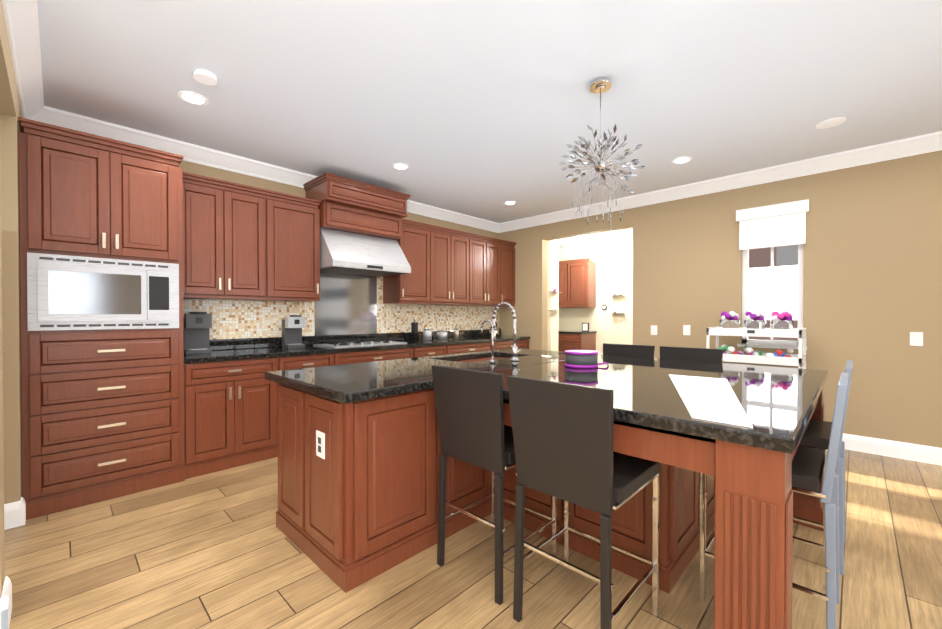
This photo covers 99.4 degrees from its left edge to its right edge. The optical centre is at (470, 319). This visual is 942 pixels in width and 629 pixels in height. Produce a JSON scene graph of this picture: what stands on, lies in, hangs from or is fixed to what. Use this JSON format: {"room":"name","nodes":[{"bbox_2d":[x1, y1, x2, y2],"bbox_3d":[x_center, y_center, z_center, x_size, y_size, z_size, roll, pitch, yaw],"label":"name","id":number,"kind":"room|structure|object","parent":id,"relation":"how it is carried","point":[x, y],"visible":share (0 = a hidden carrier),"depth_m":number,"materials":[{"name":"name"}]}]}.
{"room":"kitchen","nodes":[
{"label":"kitchen","id":0,"kind":"room"},
{"bbox_2d":[0,0,11,597],"bbox_3d":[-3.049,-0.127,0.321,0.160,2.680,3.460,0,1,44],"label":"wall","id":1,"kind":"structure","parent":0,"point":[10,418],"depth_m":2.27,"materials":[{"name":"beige paint"}]},
{"bbox_2d":[0,591,11,628],"bbox_3d":[-2.979,1.143,0.277,0.018,0.140,3.478,0,1,44],"label":"baseboard","id":2,"kind":"structure","parent":1,"relation":"attached to","point":[6,598],"depth_m":1.52,"materials":[{"name":"white wood"}]},
{"bbox_2d":[2,576,11,593],"bbox_3d":[-3.107,1.142,0.400,0.018,0.140,3.478,0,1,44],"label":"baseboard","id":3,"kind":"structure","parent":1,"relation":"attached to","point":[7,587],"depth_m":1.61,"materials":[{"name":"white wood"}]},
{"bbox_2d":[8,39,19,119],"bbox_3d":[-2.321,-1.321,1.901,0.960,0.320,0.160,0,1,44],"label":"wall","id":4,"kind":"structure","parent":0,"point":[13,98],"depth_m":2.15,"materials":[{"name":"beige paint"}]},
{"bbox_2d":[2,0,49,123],"bbox_3d":[-2.385,-1.421,2.143,1.710,0.125,0.100,0,1,44],"label":"crown molding","id":5,"kind":"structure","parent":4,"relation":"attached to","point":[22,21],"depth_m":2.13,"materials":[{"name":"white wood"}]},
{"bbox_2d":[8,107,21,502],"bbox_3d":[-4.071,-0.136,1.307,0.700,2.680,3.460,0,1,44],"label":"wall","id":6,"kind":"structure","parent":0,"point":[13,125],"depth_m":2.30,"materials":[{"name":"beige paint"}]},
{"bbox_2d":[4,498,25,529],"bbox_3d":[-3.810,1.136,1.079,0.028,0.140,3.478,0,1,44],"label":"baseboard","id":7,"kind":"structure","parent":6,"relation":"attached to","point":[14,514],"depth_m":2.29,"materials":[{"name":"white wood"}]},
{"bbox_2d":[179,160,498,238],"bbox_3d":[-2.540,-0.155,3.505,0.150,2.680,8.750,0,1,44],"label":"wall","id":8,"kind":"structure","parent":0,"point":[206,171],"depth_m":3.97,"materials":[{"name":"beige paint"}]},
{"bbox_2d":[186,177,277,300],"bbox_3d":[-2.183,-0.660,3.507,0.349,0.920,0.733,0,1,44],"label":"upper cabinet","id":9,"kind":"object","parent":8,"relation":"attached to","point":[232,232],"depth_m":3.40,"materials":[{"name":"brown wood"}]},
{"bbox_2d":[50,107,497,231],"bbox_3d":[-1.339,-1.442,4.559,0.100,0.125,5.030,0,1,44],"label":"crown molding","id":10,"kind":"structure","parent":8,"relation":"attached to","point":[192,153],"depth_m":3.56,"materials":[{"name":"white wood"}]},
{"bbox_2d":[274,193,321,300],"bbox_3d":[-1.818,-0.663,3.885,0.349,0.920,0.574,0,1,44],"label":"upper cabinet","id":11,"kind":"object","parent":8,"relation":"attached to","point":[299,222],"depth_m":3.82,"materials":[{"name":"brown wood"}]},
{"bbox_2d":[209,329,490,348],"bbox_3d":[-1.050,0.222,4.925,0.020,0.100,4.336,0,1,44],"label":"backsplash","id":12,"kind":"structure","parent":8,"relation":"attached to","point":[331,338],"depth_m":4.25,"materials":[{"name":"black stone"}]},
{"bbox_2d":[302,177,408,208],"bbox_3d":[-1.231,-1.280,4.372,0.509,0.185,0.948,0,1,44],"label":"upper cabinet","id":13,"kind":"object","parent":8,"relation":"attached to","point":[322,188],"depth_m":4.09,"materials":[{"name":"brown wood"}]},
{"bbox_2d":[314,193,413,276],"bbox_3d":[-1.205,-0.850,4.352,0.580,0.675,0.940,0,1,44],"label":"upper cabinet","id":14,"kind":"object","parent":8,"relation":"attached to","point":[360,238],"depth_m":4.22,"materials":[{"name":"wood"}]},
{"bbox_2d":[303,172,410,276],"bbox_3d":[-1.204,-0.960,4.349,0.585,0.906,1.012,0,1,44],"label":"hood","id":15,"kind":"object","parent":14,"relation":"attached to","point":[359,228],"depth_m":4.15,"materials":[{"name":"brown wood"}]},
{"bbox_2d":[382,225,433,304],"bbox_3d":[-0.775,-0.673,4.966,0.349,0.920,0.529,0,1,44],"label":"upper cabinet","id":16,"kind":"object","parent":8,"relation":"attached to","point":[416,289],"depth_m":4.87,"materials":[{"name":"brown wood"}]},
{"bbox_2d":[434,229,473,304],"bbox_3d":[-0.389,-0.676,5.365,0.349,0.920,0.818,0,1,44],"label":"upper cabinet","id":17,"kind":"object","parent":8,"relation":"attached to","point":[453,252],"depth_m":5.28,"materials":[{"name":"brown wood"}]},
{"bbox_2d":[474,237,505,304],"bbox_3d":[0.083,-0.681,5.855,0.349,0.920,0.778,0,1,44],"label":"upper cabinet","id":18,"kind":"object","parent":8,"relation":"attached to","point":[489,256],"depth_m":5.80,"materials":[{"name":"brown wood"}]},
{"bbox_2d":[506,245,515,304],"bbox_3d":[0.422,-0.684,6.206,0.349,0.920,0.436,0,1,44],"label":"upper cabinet","id":19,"kind":"object","parent":8,"relation":"attached to","point":[510,250],"depth_m":6.15,"materials":[{"name":"brown wood"}]},
{"bbox_2d":[4,449,941,628],"bbox_3d":[0.986,1.227,2.095,9.300,0.060,11.900,0,1,44],"label":"floor","id":20,"kind":"structure","parent":0,"point":[218,550],"depth_m":1.88,"materials":[{"name":"brown wood"}]},
{"bbox_2d":[18,121,189,519],"bbox_3d":[-2.601,0.026,2.853,0.663,2.330,0.797,0,1,44],"label":"tall cabinet","id":21,"kind":"object","parent":20,"relation":"on","point":[131,254],"depth_m":2.59,"materials":[{"name":"brown wood"}]},
{"bbox_2d":[27,252,178,330],"bbox_3d":[-2.376,-0.165,2.633,0.035,0.465,0.737,0,1,44],"label":"microwave","id":22,"kind":"object","parent":21,"relation":"in","point":[66,291],"depth_m":2.59,"materials":[{"name":"silver metal"}]},
{"bbox_2d":[186,357,289,477],"bbox_3d":[-2.084,0.756,3.427,0.619,0.860,0.736,0,1,44],"label":"base cabinet","id":23,"kind":"object","parent":20,"relation":"on","point":[233,407],"depth_m":3.18,"materials":[{"name":"brown wood"}]},
{"bbox_2d":[186,335,529,364],"bbox_3d":[-0.830,0.294,4.713,0.632,0.040,4.336,0,1,44],"label":"countertop","id":24,"kind":"structure","parent":23,"relation":"on","point":[355,346],"depth_m":3.83,"materials":[{"name":"black stone"}]},
{"bbox_2d":[183,312,211,353],"bbox_3d":[-2.293,0.112,3.346,0.190,0.345,0.180,0,1,44],"label":"coffee maker","id":25,"kind":"object","parent":24,"relation":"on","point":[197,325],"visible":0.88,"depth_m":3.32,"materials":[{"name":"grey plastic"}]},
{"bbox_2d":[282,315,304,347],"bbox_3d":[-1.747,0.121,3.944,0.185,0.317,0.166,0,1,44],"label":"coffee maker","id":26,"kind":"object","parent":24,"relation":"on","point":[293,326],"visible":0.98,"depth_m":3.92,"materials":[{"name":"grey plastic"}]},
{"bbox_2d":[313,337,406,347],"bbox_3d":[-1.190,0.248,4.346,0.470,0.056,0.870,0,1,44],"label":"cooktop","id":27,"kind":"object","parent":24,"relation":"in","point":[357,342],"depth_m":4.20,"materials":[{"name":"silver metal"}]},
{"bbox_2d":[411,320,417,340],"bbox_3d":[-0.715,0.141,5.075,0.093,0.257,0.093,0,1,44],"label":"canister","id":28,"kind":"object","parent":24,"relation":"on","point":[414,330],"visible":0.98,"depth_m":5.04,"materials":[{"name":"black plastic"}]},
{"bbox_2d":[423,327,431,339],"bbox_3d":[-0.561,0.185,5.149,0.113,0.167,0.113,0,1,44],"label":"canister","id":29,"kind":"object","parent":24,"relation":"on","point":[427,333],"visible":0.98,"depth_m":5.11,"materials":[{"name":"silver metal"}]},
{"bbox_2d":[437,329,447,338],"bbox_3d":[-0.388,0.198,5.386,0.144,0.137,0.144,0,1,44],"label":"canister","id":30,"kind":"object","parent":24,"relation":"on","point":[441,333],"visible":0.98,"depth_m":5.33,"materials":[{"name":"silver metal"}]},
{"bbox_2d":[453,327,458,337],"bbox_3d":[-0.208,0.186,5.601,0.082,0.157,0.082,0,1,44],"label":"canister","id":31,"kind":"object","parent":24,"relation":"on","point":[455,332],"visible":0.98,"depth_m":5.57,"materials":[{"name":"beige"}]},
{"bbox_2d":[489,322,499,336],"bbox_3d":[0.367,0.152,6.082,0.170,0.218,0.219,0,1,44],"label":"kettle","id":32,"kind":"object","parent":24,"relation":"on","point":[497,331],"visible":0.52,"depth_m":6.02,"materials":[{"name":"silver metal"}]},
{"bbox_2d":[290,353,341,368],"bbox_3d":[-1.698,0.752,3.827,0.619,0.860,0.644,0,1,44],"label":"base cabinet","id":33,"kind":"object","parent":20,"relation":"on","point":[319,359],"depth_m":3.67,"materials":[{"name":"brown wood"}]},
{"bbox_2d":[342,349,421,364],"bbox_3d":[-1.191,0.748,4.352,0.619,0.860,1.084,0,1,44],"label":"base cabinet","id":34,"kind":"object","parent":20,"relation":"on","point":[375,354],"depth_m":4.16,"materials":[{"name":"brown wood"}]},
{"bbox_2d":[422,345,453,356],"bbox_3d":[-0.688,0.743,4.874,0.619,0.860,0.634,0,1,44],"label":"base cabinet","id":35,"kind":"object","parent":20,"relation":"on","point":[431,350],"depth_m":4.73,"materials":[{"name":"brown wood"}]},
{"bbox_2d":[454,341,497,353],"bbox_3d":[-0.216,0.739,5.363,0.619,0.860,0.994,0,1,44],"label":"base cabinet","id":36,"kind":"object","parent":20,"relation":"on","point":[482,345],"depth_m":5.22,"materials":[{"name":"brown wood"}]},
{"bbox_2d":[431,365,557,604],"bbox_3d":[0.121,0.711,1.958,0.430,0.975,0.462,0,1,44],"label":"stool","id":37,"kind":"object","parent":20,"relation":"on","point":[473,429],"visible":0.92,"depth_m":1.79,"materials":[{"name":"black leather"}]},
{"bbox_2d":[498,341,528,349],"bbox_3d":[0.353,0.733,5.953,0.619,0.860,0.914,0,1,44],"label":"base cabinet","id":38,"kind":"object","parent":20,"relation":"on","point":[501,344],"depth_m":5.74,"materials":[{"name":"brown wood"}]},
{"bbox_2d":[275,382,825,628],"bbox_3d":[0.488,0.773,2.338,2.284,0.845,2.322,0,1,44],"label":"kitchen island","id":39,"kind":"object","parent":20,"relation":"on","point":[359,450],"depth_m":1.84,"materials":[{"name":"brown wood"}]},
{"bbox_2d":[264,350,564,405],"bbox_3d":[-0.047,0.323,2.838,0.930,0.045,2.356,0,1,44],"label":"island countertop","id":40,"kind":"structure","parent":39,"relation":"on","point":[340,383],"depth_m":2.25,"materials":[{"name":"black stone"}]},
{"bbox_2d":[448,354,507,361],"bbox_3d":[0.090,0.416,3.176,0.408,0.171,0.768,0,1,44],"label":"sink","id":41,"kind":"object","parent":40,"relation":"in","point":[485,355],"depth_m":3.35,"materials":[{"name":"silver metal"}]},
{"bbox_2d":[481,320,495,361],"bbox_3d":[0.116,0.152,2.759,0.127,0.297,0.040,0,1,44],"label":"faucet","id":42,"kind":"object","parent":40,"relation":"on","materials":[{"name":"silver metal"}]},
{"bbox_2d":[491,306,523,361],"bbox_3d":[0.268,0.098,2.958,0.249,0.401,0.124,0,1,44],"label":"faucet","id":43,"kind":"object","parent":40,"relation":"on","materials":[{"name":"silver metal"}]},
{"bbox_2d":[480,354,827,449],"bbox_3d":[0.981,0.329,2.211,1.420,0.045,1.830,0,1,44],"label":"island countertop","id":44,"kind":"structure","parent":39,"relation":"on","point":[778,402],"depth_m":1.76,"materials":[{"name":"black stone"}]},
{"bbox_2d":[565,350,608,368],"bbox_3d":[0.726,0.253,2.566,0.209,0.099,0.276,0,1,44],"label":"gift box","id":45,"kind":"object","parent":44,"relation":"on","point":[583,359],"visible":1,"depth_m":2.46,"materials":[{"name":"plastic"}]},
{"bbox_2d":[669,374,752,427],"bbox_3d":[0.963,0.308,1.685,0.525,0.003,0.970,0,1,44],"label":"paper","id":46,"kind":"object","parent":44,"relation":"on","point":[710,399],"visible":1,"depth_m":1.53,"materials":[{"name":"paper"}]},
{"bbox_2d":[507,376,660,628],"bbox_3d":[0.457,0.714,1.607,0.430,0.975,0.462,0,1,44],"label":"stool","id":47,"kind":"object","parent":20,"relation":"on","point":[563,439],"visible":1,"depth_m":1.46,"materials":[{"name":"black leather"}]},
{"bbox_2d":[548,258,624,351],"bbox_3d":[1.683,-0.022,7.732,1.920,2.340,1.697,0,1,44],"label":"pantry","id":48,"kind":"object","parent":20,"relation":"on","point":[577,283],"visible":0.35,"depth_m":7.97,"materials":[{"name":"brown wood"}]},
{"bbox_2d":[548,289,561,310],"bbox_3d":[1.465,-0.341,6.969,0.100,0.390,0.300,0,1,44],"label":"shelf","id":49,"kind":"object","parent":48,"relation":"attached to","point":[554,290],"depth_m":6.95,"materials":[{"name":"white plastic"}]},
{"bbox_2d":[582,323,588,330],"bbox_3d":[2.308,0.159,8.050,0.140,0.168,0.033,0,1,44],"label":"photo","id":50,"kind":"object","parent":48,"relation":"attached to","point":[585,326],"depth_m":8.03,"materials":[{"name":"white metal"}]},
{"bbox_2d":[603,343,654,357],"bbox_3d":[1.155,0.700,3.173,0.430,0.975,0.462,0,1,44],"label":"stool","id":51,"kind":"object","parent":20,"relation":"on","point":[647,351],"visible":0.04,"depth_m":3.30,"materials":[{"name":"black leather"}]},
{"bbox_2d":[660,346,722,362],"bbox_3d":[1.493,0.703,2.847,0.430,0.975,0.462,0,1,44],"label":"stool","id":52,"kind":"object","parent":20,"relation":"on","point":[695,354],"visible":0.02,"depth_m":2.98,"materials":[{"name":"black leather"}]},
{"bbox_2d":[706,311,805,368],"bbox_3d":[2.756,0.551,3.881,0.740,1.261,0.404,0,1,44],"label":"cart","id":53,"kind":"object","parent":20,"relation":"on","point":[782,323],"visible":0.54,"depth_m":3.76,"materials":[{"name":"white paint"}]},
{"bbox_2d":[699,372,848,628],"bbox_3d":[1.280,0.713,1.696,0.462,0.975,0.430,0,1,44],"label":"stool","id":54,"kind":"object","parent":20,"relation":"on","point":[808,464],"visible":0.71,"depth_m":1.46,"materials":[{"name":"black leather"}]},
{"bbox_2d":[791,360,852,574],"bbox_3d":[1.732,0.709,2.149,0.462,0.975,0.430,0,1,44],"label":"stool","id":55,"kind":"object","parent":20,"relation":"on","point":[816,435],"visible":0.29,"depth_m":1.91,"materials":[{"name":"black leather"}]},
{"bbox_2d":[37,0,941,247],"bbox_3d":[0.986,-1.522,2.071,9.300,0.080,11.900,0,1,44],"label":"ceiling","id":56,"kind":"structure","parent":0,"point":[484,109],"depth_m":2.52,"materials":[{"name":"white paint"}]},
{"bbox_2d":[178,91,207,104],"bbox_3d":[-1.868,-1.484,2.685,0.170,0.008,0.170,0,1,44],"label":"recessed light","id":57,"kind":"object","parent":56,"relation":"in","point":[192,98],"visible":1,"depth_m":2.68,"materials":[{"name":"white"}]},
{"bbox_2d":[193,69,216,84],"bbox_3d":[-1.616,-1.470,2.428,0.120,0.030,0.120,0,1,44],"label":"smoke detector","id":58,"kind":"object","parent":56,"relation":"attached to","point":[203,76],"visible":1,"depth_m":2.40,"materials":[{"name":"white plastic"}]},
{"bbox_2d":[392,163,409,169],"bbox_3d":[-0.688,-1.494,3.909,0.170,0.008,0.170,0,1,44],"label":"recessed light","id":59,"kind":"object","parent":56,"relation":"in","point":[401,166],"visible":1,"depth_m":3.90,"materials":[{"name":"white"}]},
{"bbox_2d":[504,201,516,204],"bbox_3d":[0.506,-1.506,5.175,0.170,0.008,0.170,0,1,44],"label":"recessed light","id":60,"kind":"object","parent":56,"relation":"in","point":[510,202],"visible":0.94,"depth_m":5.15,"materials":[{"name":"white"}]},
{"bbox_2d":[559,77,645,231],"bbox_3d":[0.836,-1.018,2.536,0.489,0.936,0.499,0,1,44],"label":"chandelier","id":61,"kind":"object","parent":56,"relation":"hanging from","point":[600,85],"visible":1,"depth_m":2.49,"materials":[{"name":"silver metal"}]},
{"bbox_2d":[672,156,691,163],"bbox_3d":[1.982,-1.493,3.751,0.170,0.008,0.170,0,1,44],"label":"recessed light","id":62,"kind":"object","parent":56,"relation":"in","point":[683,159],"visible":1,"depth_m":3.75,"materials":[{"name":"white"}]},
{"bbox_2d":[816,117,845,128],"bbox_3d":[2.730,-1.487,3.029,0.170,0.008,0.170,0,1,44],"label":"recessed light","id":63,"kind":"object","parent":56,"relation":"in","point":[831,122],"visible":1,"depth_m":3.02,"materials":[{"name":"white"}]},
{"bbox_2d":[548,239,559,350],"bbox_3d":[1.023,-0.190,7.501,1.270,2.680,0.270,0,1,44],"label":"wall","id":64,"kind":"structure","parent":0,"point":[553,245],"depth_m":7.03,"materials":[{"name":"beige paint"}]},
{"bbox_2d":[560,238,632,354],"bbox_3d":[2.960,-0.192,7.765,3.990,2.680,0.120,0,1,44],"label":"wall","id":65,"kind":"structure","parent":0,"point":[614,267],"depth_m":7.91,"materials":[{"name":"beige paint"}]},
{"bbox_2d":[499,150,941,447],"bbox_3d":[3.360,-0.158,3.788,7.950,2.680,0.150,0,1,44],"label":"wall","id":66,"kind":"structure","parent":0,"point":[872,284],"depth_m":3.69,"materials":[{"name":"beige paint"}]},
{"bbox_2d":[651,325,656,334],"bbox_3d":[2.199,0.134,4.797,0.075,0.116,0.010,0,1,44],"label":"switch plate","id":67,"kind":"object","parent":66,"relation":"attached to","point":[653,329],"visible":1,"depth_m":4.79,"materials":[{"name":"white paint"}]},
{"bbox_2d":[683,325,690,334],"bbox_3d":[2.458,0.126,4.547,0.075,0.116,0.010,0,1,44],"label":"switch plate","id":68,"kind":"object","parent":66,"relation":"attached to","point":[686,329],"visible":1,"depth_m":4.54,"materials":[{"name":"white paint"}]},
{"bbox_2d":[496,131,941,232],"bbox_3d":[3.273,-1.434,3.686,7.950,0.125,0.100,0,1,44],"label":"crown molding","id":69,"kind":"structure","parent":66,"relation":"attached to","point":[932,142],"depth_m":4.03,"materials":[{"name":"white wood"}]},
{"bbox_2d":[737,244,806,349],"bbox_3d":[3.041,-0.375,4.038,0.560,1.330,0.130,0,1,44],"label":"window","id":70,"kind":"structure","parent":66,"relation":"in","point":[785,266],"depth_m":4.05,"materials":[{"name":"white glass"}]},
{"bbox_2d":[736,199,808,249],"bbox_3d":[2.990,-0.924,3.980,0.580,0.410,0.073,0,1,44],"label":"window shade","id":71,"kind":"object","parent":66,"relation":"attached to","point":[780,224],"visible":0.98,"depth_m":3.96,"materials":[{"name":"white fabric"}]},
{"bbox_2d":[842,433,941,465],"bbox_3d":[2.971,1.110,4.058,2.670,0.140,0.018,0,1,44],"label":"baseboard","id":72,"kind":"structure","parent":66,"relation":"attached to","point":[895,449],"depth_m":3.42,"materials":[{"name":"white wood"}]},
{"bbox_2d":[910,332,922,345],"bbox_3d":[3.717,0.166,3.332,0.075,0.116,0.010,0,1,44],"label":"switch plate","id":73,"kind":"object","parent":66,"relation":"attached to","point":[916,338],"visible":1,"depth_m":3.33,"materials":[{"name":"white paint"}]}
]}

